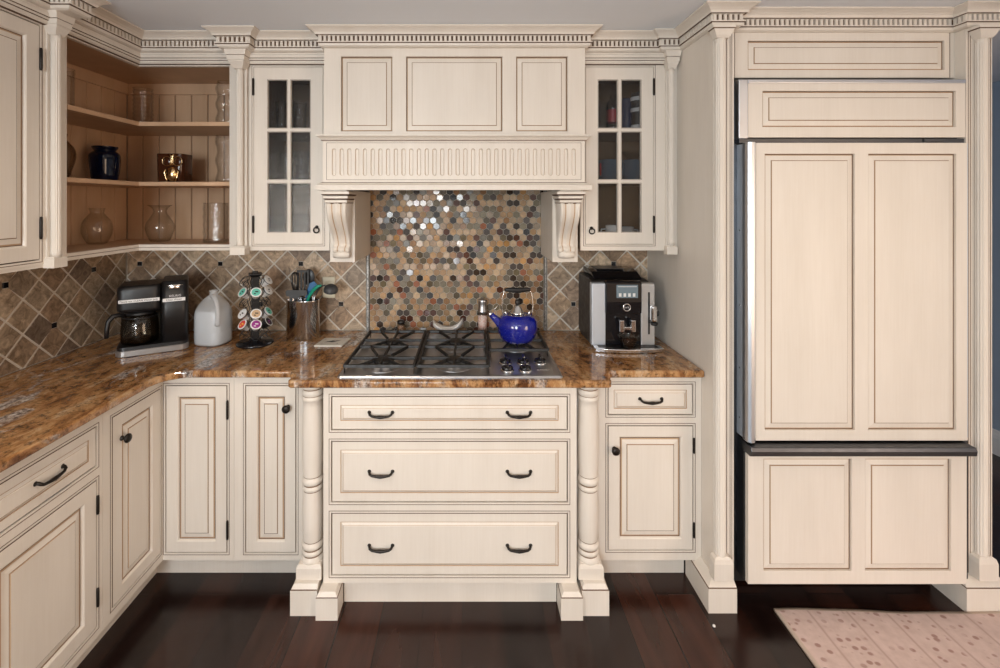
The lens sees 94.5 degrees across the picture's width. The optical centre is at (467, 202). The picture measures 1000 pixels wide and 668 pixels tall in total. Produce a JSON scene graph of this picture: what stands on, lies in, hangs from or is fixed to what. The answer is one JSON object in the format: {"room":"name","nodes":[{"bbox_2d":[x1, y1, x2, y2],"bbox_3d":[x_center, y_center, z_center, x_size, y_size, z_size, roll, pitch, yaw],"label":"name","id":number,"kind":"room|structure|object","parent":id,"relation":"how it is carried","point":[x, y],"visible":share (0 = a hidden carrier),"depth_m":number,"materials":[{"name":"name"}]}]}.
{"room":"kitchen","nodes":[
{"label":"kitchen","id":0,"kind":"room"},
{"bbox_2d":[1,252,125,376],"bbox_3d":[-1.922,0.415,-0.039,0.100,2.390,5.122,0,0,0],"label":"wall","id":1,"kind":"structure","parent":0,"point":[125,252],"depth_m":2.27,"materials":[{"name":"beige paint"}]},
{"bbox_2d":[0,7,74,273],"bbox_3d":[-1.680,-0.266,1.359,0.383,1.008,0.818,0,0,0],"label":"upper cabinet","id":2,"kind":"object","parent":1,"relation":"attached to","point":[32,53],"visible":0.98,"depth_m":1.63,"materials":[{"name":"beige paint"}]},
{"bbox_2d":[0,0,323,64],"bbox_3d":[-1.105,-0.713,1.562,0.900,0.134,1.225,0,0,0],"label":"crown molding","id":3,"kind":"structure","parent":2,"relation":"attached to","point":[94,25],"depth_m":2.09,"materials":[{"name":"beige paint"}]},
{"bbox_2d":[0,253,125,376],"bbox_3d":[-1.867,0.458,1.556,0.009,0.472,1.911,0,0,0],"label":"tile backsplash","id":4,"kind":"structure","parent":1,"relation":"attached to","point":[46,313],"depth_m":2.09,"materials":[{"name":"beige tile"}]},
{"bbox_2d":[126,95,557,280],"bbox_3d":[0.064,0.415,2.572,4.072,2.390,0.100,0,0,0],"label":"wall","id":5,"kind":"structure","parent":0,"point":[127,95],"depth_m":2.52,"materials":[{"name":"beige paint"}]},
{"bbox_2d":[65,35,251,260],"bbox_3d":[-1.438,-0.266,2.145,0.865,1.008,0.752,0,0,0],"label":"upper cabinet","id":6,"kind":"object","parent":5,"relation":"attached to","point":[203,112],"visible":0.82,"depth_m":2.31,"materials":[{"name":"beige paint"}]},
{"bbox_2d":[88,145,120,179],"bbox_3d":[-1.724,-0.184,2.190,0.129,0.166,0.121,0,0,0],"label":"cobalt vase","id":7,"kind":"object","parent":6,"relation":"on","point":[104,162],"visible":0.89,"depth_m":2.15,"materials":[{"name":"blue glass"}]},
{"bbox_2d":[157,154,192,181],"bbox_3d":[-1.454,-0.171,2.279,0.137,0.140,0.122,0,0,0],"label":"pot","id":8,"kind":"object","parent":6,"relation":"on","point":[170,167],"visible":0.96,"depth_m":2.24,"materials":[{"name":"gold metal"}]},
{"bbox_2d":[127,250,365,329],"bbox_3d":[-1.208,0.458,2.518,1.306,0.472,0.009,0,0,0],"label":"tile backsplash","id":9,"kind":"structure","parent":5,"relation":"attached to","point":[207,270],"depth_m":2.52,"materials":[{"name":"beige tile"}]},
{"bbox_2d":[322,277,334,297],"bbox_3d":[-0.758,0.460,2.509,0.069,0.115,0.008,0,0,0],"label":"outlet","id":10,"kind":"object","parent":9,"relation":"attached to","point":[325,280],"visible":0.63,"depth_m":2.51,"materials":[{"name":"beige plastic"}]},
{"bbox_2d":[252,65,329,249],"bbox_3d":[-0.833,-0.274,2.337,0.366,0.993,0.369,0,0,0],"label":"upper cabinet","id":11,"kind":"object","parent":5,"relation":"attached to","point":[288,213],"visible":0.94,"depth_m":2.17,"materials":[{"name":"beige paint"}]},
{"bbox_2d":[269,184,309,185],"bbox_3d":[-0.833,-0.101,2.348,0.328,0.018,0.306,0,0,0],"label":"shelf","id":12,"kind":"object","parent":11,"relation":"attached to","point":[269,184],"depth_m":2.29,"materials":[{"name":"glass"}]},
{"bbox_2d":[269,133,309,140],"bbox_3d":[-0.833,-0.343,2.348,0.328,0.018,0.306,0,0,0],"label":"shelf","id":13,"kind":"object","parent":11,"relation":"attached to","point":[272,136],"depth_m":2.32,"materials":[{"name":"glass"}]},
{"bbox_2d":[305,24,602,261],"bbox_3d":[-0.060,-0.252,2.266,1.298,1.057,0.510,0,0,0],"label":"range hood","id":14,"kind":"object","parent":5,"relation":"attached to","point":[407,106],"visible":1,"depth_m":2.08,"materials":[{"name":"beige paint"}]},
{"bbox_2d":[366,190,546,330],"bbox_3d":[-0.061,0.292,2.515,0.984,0.804,0.014,0,0,0],"label":"backsplash","id":15,"kind":"structure","parent":5,"relation":"attached to","point":[433,254],"depth_m":2.52,"materials":[{"name":"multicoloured tile"}]},
{"bbox_2d":[547,249,647,329],"bbox_3d":[0.706,0.458,2.518,0.550,0.472,0.009,0,0,0],"label":"tile backsplash","id":16,"kind":"structure","parent":5,"relation":"attached to","point":[562,277],"depth_m":2.52,"materials":[{"name":"beige tile"}]},
{"bbox_2d":[578,50,681,254],"bbox_3d":[0.755,-0.266,2.316,0.453,1.008,0.411,0,0,0],"label":"upper cabinet","id":17,"kind":"object","parent":5,"relation":"attached to","point":[648,203],"visible":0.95,"depth_m":2.17,"materials":[{"name":"beige paint"}]},
{"bbox_2d":[600,225,615,231],"bbox_3d":[0.698,0.152,2.256,0.094,0.088,0.072,0,0,31],"label":"mug","id":18,"kind":"object","parent":17,"relation":"in","point":[608,228],"visible":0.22,"depth_m":2.22,"materials":[{"name":"white ceramic"}]},
{"bbox_2d":[598,159,623,178],"bbox_3d":[0.720,-0.163,2.330,0.134,0.105,0.128,0,0,0],"label":"cooking pot","id":19,"kind":"object","parent":17,"relation":"on","point":[606,168],"visible":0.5,"depth_m":2.28,"materials":[{"name":"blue metal"}]},
{"bbox_2d":[606,109,615,123],"bbox_3d":[0.730,-0.447,2.320,0.070,0.192,0.070,0,0,22],"label":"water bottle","id":20,"kind":"object","parent":17,"relation":"on","point":[611,113],"visible":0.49,"depth_m":2.29,"materials":[{"name":"red glass"}]},
{"bbox_2d":[598,184,638,185],"bbox_3d":[0.756,-0.101,2.348,0.418,0.018,0.306,0,0,0],"label":"shelf","id":21,"kind":"object","parent":17,"relation":"attached to","point":[598,184],"depth_m":2.29,"materials":[{"name":"brown wood"}]},
{"bbox_2d":[598,133,638,140],"bbox_3d":[0.756,-0.343,2.348,0.418,0.018,0.306,0,0,0],"label":"shelf","id":22,"kind":"object","parent":17,"relation":"attached to","point":[601,136],"depth_m":2.32,"materials":[{"name":"brown wood"}]},
{"bbox_2d":[622,98,630,127],"bbox_3d":[0.804,-0.438,2.330,0.076,0.170,0.076,0,0,0],"label":"tumbler","id":23,"kind":"object","parent":17,"relation":"on","point":[626,104],"visible":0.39,"depth_m":2.30,"materials":[{"name":"glass"}]},
{"bbox_2d":[622,226,638,231],"bbox_3d":[0.824,0.159,2.354,0.090,0.075,0.068,0,0,30],"label":"mug","id":24,"kind":"object","parent":17,"relation":"in","point":[624,228],"visible":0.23,"depth_m":2.33,"materials":[{"name":"white ceramic"}]},
{"bbox_2d":[623,159,638,178],"bbox_3d":[0.839,-0.163,2.340,0.134,0.105,0.128,0,0,0],"label":"cooking pot","id":25,"kind":"object","parent":17,"relation":"on","point":[630,167],"visible":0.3,"depth_m":2.29,"materials":[{"name":"blue metal"}]},
{"bbox_2d":[630,92,638,127],"bbox_3d":[0.841,-0.448,2.280,0.073,0.190,0.073,0,0,32],"label":"tumbler","id":26,"kind":"object","parent":17,"relation":"on","point":[634,99],"visible":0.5,"depth_m":2.26,"materials":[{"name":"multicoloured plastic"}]},
{"bbox_2d":[585,1,999,64],"bbox_3d":[1.353,-0.713,2.139,1.635,0.134,0.723,0,0,0],"label":"crown molding","id":27,"kind":"structure","parent":5,"relation":"attached to","point":[607,47],"depth_m":1.87,"materials":[{"name":"beige paint"}]},
{"bbox_2d":[77,453,999,667],"bbox_3d":[0.759,1.640,0.950,5.462,0.060,7.300,0,0,0],"label":"floor","id":28,"kind":"structure","parent":0,"point":[177,620],"depth_m":1.74,"materials":[{"name":"brown wood"}]},
{"bbox_2d":[0,414,102,667],"bbox_3d":[-1.561,1.168,1.403,0.620,0.884,0.435,0,0,0],"label":"base cabinet","id":29,"kind":"object","parent":28,"relation":"on","point":[51,500],"visible":1,"depth_m":1.43,"materials":[{"name":"beige paint"}]},
{"bbox_2d":[82,378,241,660],"bbox_3d":[-1.428,1.168,2.071,0.886,0.884,0.900,0,0,0],"label":"base cabinet","id":30,"kind":"object","parent":28,"relation":"on","point":[168,448],"visible":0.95,"depth_m":1.94,"materials":[{"name":"beige paint"}]},
{"bbox_2d":[234,378,322,572],"bbox_3d":[-0.779,1.168,2.214,0.409,0.884,0.614,0,0,0],"label":"base cabinet","id":31,"kind":"object","parent":28,"relation":"on","point":[268,413],"visible":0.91,"depth_m":1.94,"materials":[{"name":"beige paint"}]},
{"bbox_2d":[290,388,608,620],"bbox_3d":[-0.071,1.168,2.149,1.244,0.884,0.744,0,0,0],"label":"base cabinet","id":32,"kind":"object","parent":28,"relation":"on","point":[427,494],"visible":0.94,"depth_m":1.83,"materials":[{"name":"beige paint"}]},
{"bbox_2d":[577,378,700,572],"bbox_3d":[0.707,1.168,2.214,0.550,0.884,0.614,0,0,0],"label":"base cabinet","id":33,"kind":"object","parent":28,"relation":"on","point":[649,473],"visible":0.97,"depth_m":1.94,"materials":[{"name":"beige paint"}]},
{"bbox_2d":[648,24,999,612],"bbox_3d":[1.544,0.417,2.162,1.202,2.385,0.719,0,0,0],"label":"refrigerator surround","id":34,"kind":"object","parent":28,"relation":"on","point":[694,287],"visible":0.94,"depth_m":1.85,"materials":[{"name":"beige paint"}]},
{"bbox_2d":[734,79,977,583],"bbox_3d":[1.530,0.552,2.134,0.916,2.091,0.732,0,0,0],"label":"refrigerator","id":35,"kind":"object","parent":28,"relation":"on","point":[852,449],"visible":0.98,"depth_m":1.81,"materials":[{"name":"beige wood"}]},
{"bbox_2d":[774,608,999,667],"bbox_3d":[2.074,1.604,1.404,1.750,0.011,0.808,0,0,1],"label":"rug","id":36,"kind":"object","parent":28,"relation":"on","point":[830,638],"visible":1,"depth_m":1.70,"materials":[{"name":"pink fabric"}]},
{"bbox_3d":[-1.561,1.168,0.867,0.620,0.884,0.634,0,0,0],"label":"base cabinet","id":37,"kind":"object","parent":28,"relation":"on","visible":0},
{"bbox_2d":[0,330,703,472],"bbox_3d":[-0.445,0.710,1.536,2.852,0.030,1.971,0,0,0],"label":"countertop","id":38,"kind":"structure","parent":37,"relation":"on","point":[41,403],"depth_m":1.89,"materials":[{"name":"brown stone"}]},
{"bbox_2d":[115,275,189,357],"bbox_3d":[-1.502,0.530,2.209,0.284,0.330,0.212,0,0,-30],"label":"coffee maker","id":39,"kind":"object","parent":38,"relation":"on","point":[169,296],"visible":1,"depth_m":2.16,"materials":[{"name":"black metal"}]},
{"bbox_2d":[104,310,157,343],"bbox_3d":[-1.563,0.575,2.154,0.203,0.154,0.151,0,0,-30],"label":"carafe","id":40,"kind":"object","parent":39,"relation":"on","point":[109,320],"visible":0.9,"depth_m":2.10,"materials":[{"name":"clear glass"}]},
{"bbox_2d":[194,289,232,346],"bbox_3d":[-1.259,0.564,2.289,0.158,0.261,0.138,0,0,12],"label":"water jug","id":41,"kind":"object","parent":38,"relation":"on","point":[213,325],"visible":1,"depth_m":2.23,"materials":[{"name":"white plastic"}]},
{"bbox_2d":[236,271,273,348],"bbox_3d":[-1.049,0.515,2.272,0.172,0.359,0.172,0,0,-28],"label":"pod carousel","id":42,"kind":"object","parent":38,"relation":"on","point":[254,341],"visible":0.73,"depth_m":2.25,"materials":[{"name":"black metal"}]},
{"bbox_2d":[238,309,250,319],"bbox_3d":[-1.076,0.539,2.223,0.056,0.057,0.050,0,0,-42],"label":"pod","id":43,"kind":"object","parent":42,"relation":"in","point":[243,312],"visible":0.96,"depth_m":2.21,"materials":[{"name":"white plastic"}]},
{"bbox_2d":[238,320,250,330],"bbox_3d":[-1.076,0.591,2.223,0.056,0.057,0.050,0,0,-42],"label":"pod","id":44,"kind":"object","parent":42,"relation":"in","point":[243,323],"visible":0.95,"depth_m":2.21,"materials":[{"name":"white"}]},
{"bbox_2d":[238,287,250,298],"bbox_3d":[-1.076,0.436,2.223,0.056,0.057,0.050,0,0,-42],"label":"pod","id":45,"kind":"object","parent":42,"relation":"in","point":[243,291],"visible":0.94,"depth_m":2.21,"materials":[{"name":"white"}]},
{"bbox_2d":[250,287,261,298],"bbox_3d":[-1.020,0.436,2.224,0.050,0.057,0.056,0,0,-12],"label":"pod","id":46,"kind":"object","parent":42,"relation":"in","point":[256,292],"visible":1,"depth_m":2.21,"materials":[{"name":"white"}]},
{"bbox_2d":[250,320,261,330],"bbox_3d":[-1.020,0.591,2.224,0.050,0.057,0.056,0,0,-12],"label":"pod","id":47,"kind":"object","parent":42,"relation":"in","point":[255,325],"visible":1,"depth_m":2.21,"materials":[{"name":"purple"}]},
{"bbox_2d":[250,309,261,319],"bbox_3d":[-1.020,0.539,2.224,0.050,0.057,0.056,0,0,-12],"label":"pod","id":48,"kind":"object","parent":42,"relation":"in","point":[255,314],"visible":0.98,"depth_m":2.21,"materials":[{"name":"white plastic"}]},
{"bbox_2d":[260,275,272,286],"bbox_3d":[-0.994,0.385,2.270,0.056,0.057,0.051,0,0,0],"label":"pod","id":49,"kind":"object","parent":42,"relation":"in","point":[267,279],"visible":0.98,"depth_m":2.26,"materials":[{"name":"white plastic"}]},
{"bbox_2d":[261,317,272,328],"bbox_3d":[-0.994,0.591,2.270,0.056,0.057,0.051,0,0,0],"label":"pod","id":50,"kind":"object","parent":42,"relation":"in","point":[267,320],"visible":0.93,"depth_m":2.26,"materials":[{"name":"black plastic"}]},
{"bbox_2d":[261,307,272,317],"bbox_3d":[-0.994,0.539,2.270,0.056,0.057,0.051,0,0,0],"label":"pod","id":51,"kind":"object","parent":42,"relation":"in","point":[267,310],"visible":0.89,"depth_m":2.26,"materials":[{"name":"white"}]},
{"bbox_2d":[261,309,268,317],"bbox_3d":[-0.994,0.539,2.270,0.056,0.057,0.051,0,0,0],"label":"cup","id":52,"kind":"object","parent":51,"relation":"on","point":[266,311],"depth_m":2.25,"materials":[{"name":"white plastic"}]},
{"bbox_2d":[261,286,272,296],"bbox_3d":[-0.994,0.436,2.270,0.056,0.057,0.051,0,0,0],"label":"pod","id":53,"kind":"object","parent":42,"relation":"in","point":[267,289],"visible":0.93,"depth_m":2.26,"materials":[{"name":"white plastic"}]},
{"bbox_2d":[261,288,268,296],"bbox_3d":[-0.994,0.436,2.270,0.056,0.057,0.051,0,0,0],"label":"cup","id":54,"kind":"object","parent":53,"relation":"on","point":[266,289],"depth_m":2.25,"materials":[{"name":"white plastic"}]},
{"bbox_2d":[286,297,319,339],"bbox_3d":[-0.854,0.596,2.385,0.179,0.196,0.115,0,0,8],"label":"utensil holder","id":55,"kind":"object","parent":38,"relation":"on","point":[302,317],"visible":0.95,"depth_m":2.34,"materials":[{"name":"silver metal"}]},
{"bbox_2d":[290,272,298,300],"bbox_3d":[-0.891,0.521,2.393,0.060,0.326,0.043,0,0,0],"label":"whisk","id":56,"kind":"object","parent":55,"relation":"in","point":[293,273],"visible":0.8,"depth_m":2.38,"materials":[{"name":"black plastic"}]},
{"bbox_2d":[286,290,306,300],"bbox_3d":[-0.879,0.565,2.379,0.110,0.238,0.042,0,0,0],"label":"spatula","id":57,"kind":"object","parent":55,"relation":"in","point":[293,294],"visible":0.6,"depth_m":2.36,"materials":[{"name":"grey plastic"}]},
{"bbox_2d":[297,270,308,300],"bbox_3d":[-0.860,0.517,2.400,0.064,0.333,0.017,0,0,0],"label":"slotted turner","id":58,"kind":"object","parent":55,"relation":"in","point":[298,271],"visible":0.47,"depth_m":2.40,"materials":[{"name":"black plastic"}]},
{"bbox_2d":[303,269,314,284],"bbox_3d":[-0.836,0.515,2.419,0.064,0.336,0.020,0,0,0],"label":"serving spoon","id":59,"kind":"object","parent":55,"relation":"in","point":[311,273],"visible":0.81,"depth_m":2.42,"materials":[{"name":"black plastic"}]},
{"bbox_2d":[305,281,316,300],"bbox_3d":[-0.820,0.544,2.384,0.077,0.279,0.012,0,0,0],"label":"spatula","id":60,"kind":"object","parent":55,"relation":"in","point":[312,285],"visible":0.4,"depth_m":2.38,"materials":[{"name":"blue plastic"}]},
{"bbox_2d":[307,284,321,300],"bbox_3d":[-0.799,0.549,2.355,0.112,0.270,0.021,0,0,15],"label":"spoon","id":61,"kind":"object","parent":55,"relation":"in","point":[316,287],"visible":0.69,"depth_m":2.35,"materials":[{"name":"teal plastic"}]},
{"bbox_2d":[313,284,337,299],"bbox_3d":[-0.769,0.550,2.371,0.198,0.268,0.070,0,0,0],"label":"ladle","id":62,"kind":"object","parent":55,"relation":"in","point":[330,289],"visible":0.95,"depth_m":2.35,"materials":[{"name":"grey metal"}]},
{"bbox_2d":[314,338,350,346],"bbox_3d":[-0.669,0.690,2.285,0.149,0.008,0.124,0,0,0],"label":"trivet","id":63,"kind":"object","parent":38,"relation":"on","point":[326,342],"visible":1,"depth_m":2.27,"materials":[{"name":"beige ceramic"}]},
{"bbox_2d":[397,319,404,329],"bbox_3d":[-0.358,0.660,2.462,0.042,0.069,0.042,0,0,0],"label":"pepper shaker","id":64,"kind":"object","parent":38,"relation":"on","point":[400,322],"visible":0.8,"depth_m":2.45,"materials":[{"name":"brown glass"}]},
{"bbox_2d":[433,318,462,333],"bbox_3d":[-0.107,0.653,2.455,0.160,0.084,0.072,0,0,0],"label":"spoon rest","id":65,"kind":"object","parent":38,"relation":"on","point":[436,325],"visible":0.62,"depth_m":2.45,"materials":[{"name":"white ceramic"}]},
{"bbox_2d":[337,330,562,377],"bbox_3d":[-0.071,0.674,2.126,0.899,0.042,0.599,0,0,0],"label":"cooktop","id":66,"kind":"object","parent":38,"relation":"in","point":[409,355],"visible":0.94,"depth_m":2.02,"materials":[{"name":"silver metal"}]},
{"bbox_2d":[488,287,536,343],"bbox_3d":[0.227,0.527,2.200,0.210,0.250,0.190,0,0,34],"label":"kettle","id":67,"kind":"object","parent":66,"relation":"on","point":[516,326],"visible":1,"depth_m":2.14,"materials":[{"name":"blue ceramic"}]},
{"bbox_2d":[477,297,487,330],"bbox_3d":[0.077,0.598,2.462,0.054,0.193,0.054,0,0,0],"label":"salt grinder","id":68,"kind":"object","parent":38,"relation":"on","point":[482,302],"visible":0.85,"depth_m":2.44,"materials":[{"name":"clear glass"}]},
{"bbox_2d":[579,266,663,352],"bbox_3d":[0.751,0.516,2.313,0.322,0.358,0.383,0,0,0],"label":"espresso machine","id":69,"kind":"object","parent":38,"relation":"on","point":[613,300],"visible":1,"depth_m":2.20,"materials":[{"name":"black plastic"}]},
{"bbox_2d":[617,334,636,347],"bbox_3d":[0.748,0.642,2.155,0.102,0.066,0.102,0,0,0],"label":"glass cup","id":70,"kind":"object","parent":69,"relation":"on","point":[626,341],"visible":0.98,"depth_m":2.13,"materials":[{"name":"glass"}]},
{"bbox_2d":[593,345,663,352],"bbox_3d":[0.752,0.684,2.159,0.320,0.018,0.074,0,0,0],"label":"drip tray","id":71,"kind":"object","parent":69,"relation":"on","point":[597,348],"depth_m":2.14,"materials":[{"name":"silver plastic"}]},
{"bbox_2d":[100,0,999,81],"bbox_3d":[0.759,-0.821,0.950,5.462,0.079,7.300,0,0,0],"label":"ceiling","id":72,"kind":"structure","parent":0,"point":[145,14],"depth_m":1.86,"materials":[{"name":"white paint"}]},
{"bbox_2d":[992,81,999,430],"bbox_3d":[3.440,0.415,1.000,0.100,2.390,7.200,0,0,0],"label":"wall","id":73,"kind":"structure","parent":0,"point":[995,85],"depth_m":2.96,"materials":[{"name":"blue paint"}]},
{"bbox_2d":[992,428,999,456],"bbox_3d":[3.381,1.532,2.250,0.018,0.155,4.500,0,0,0],"label":"baseboard","id":74,"kind":"structure","parent":73,"relation":"attached to","point":[995,433],"depth_m":2.95,"materials":[{"name":"white paint"}]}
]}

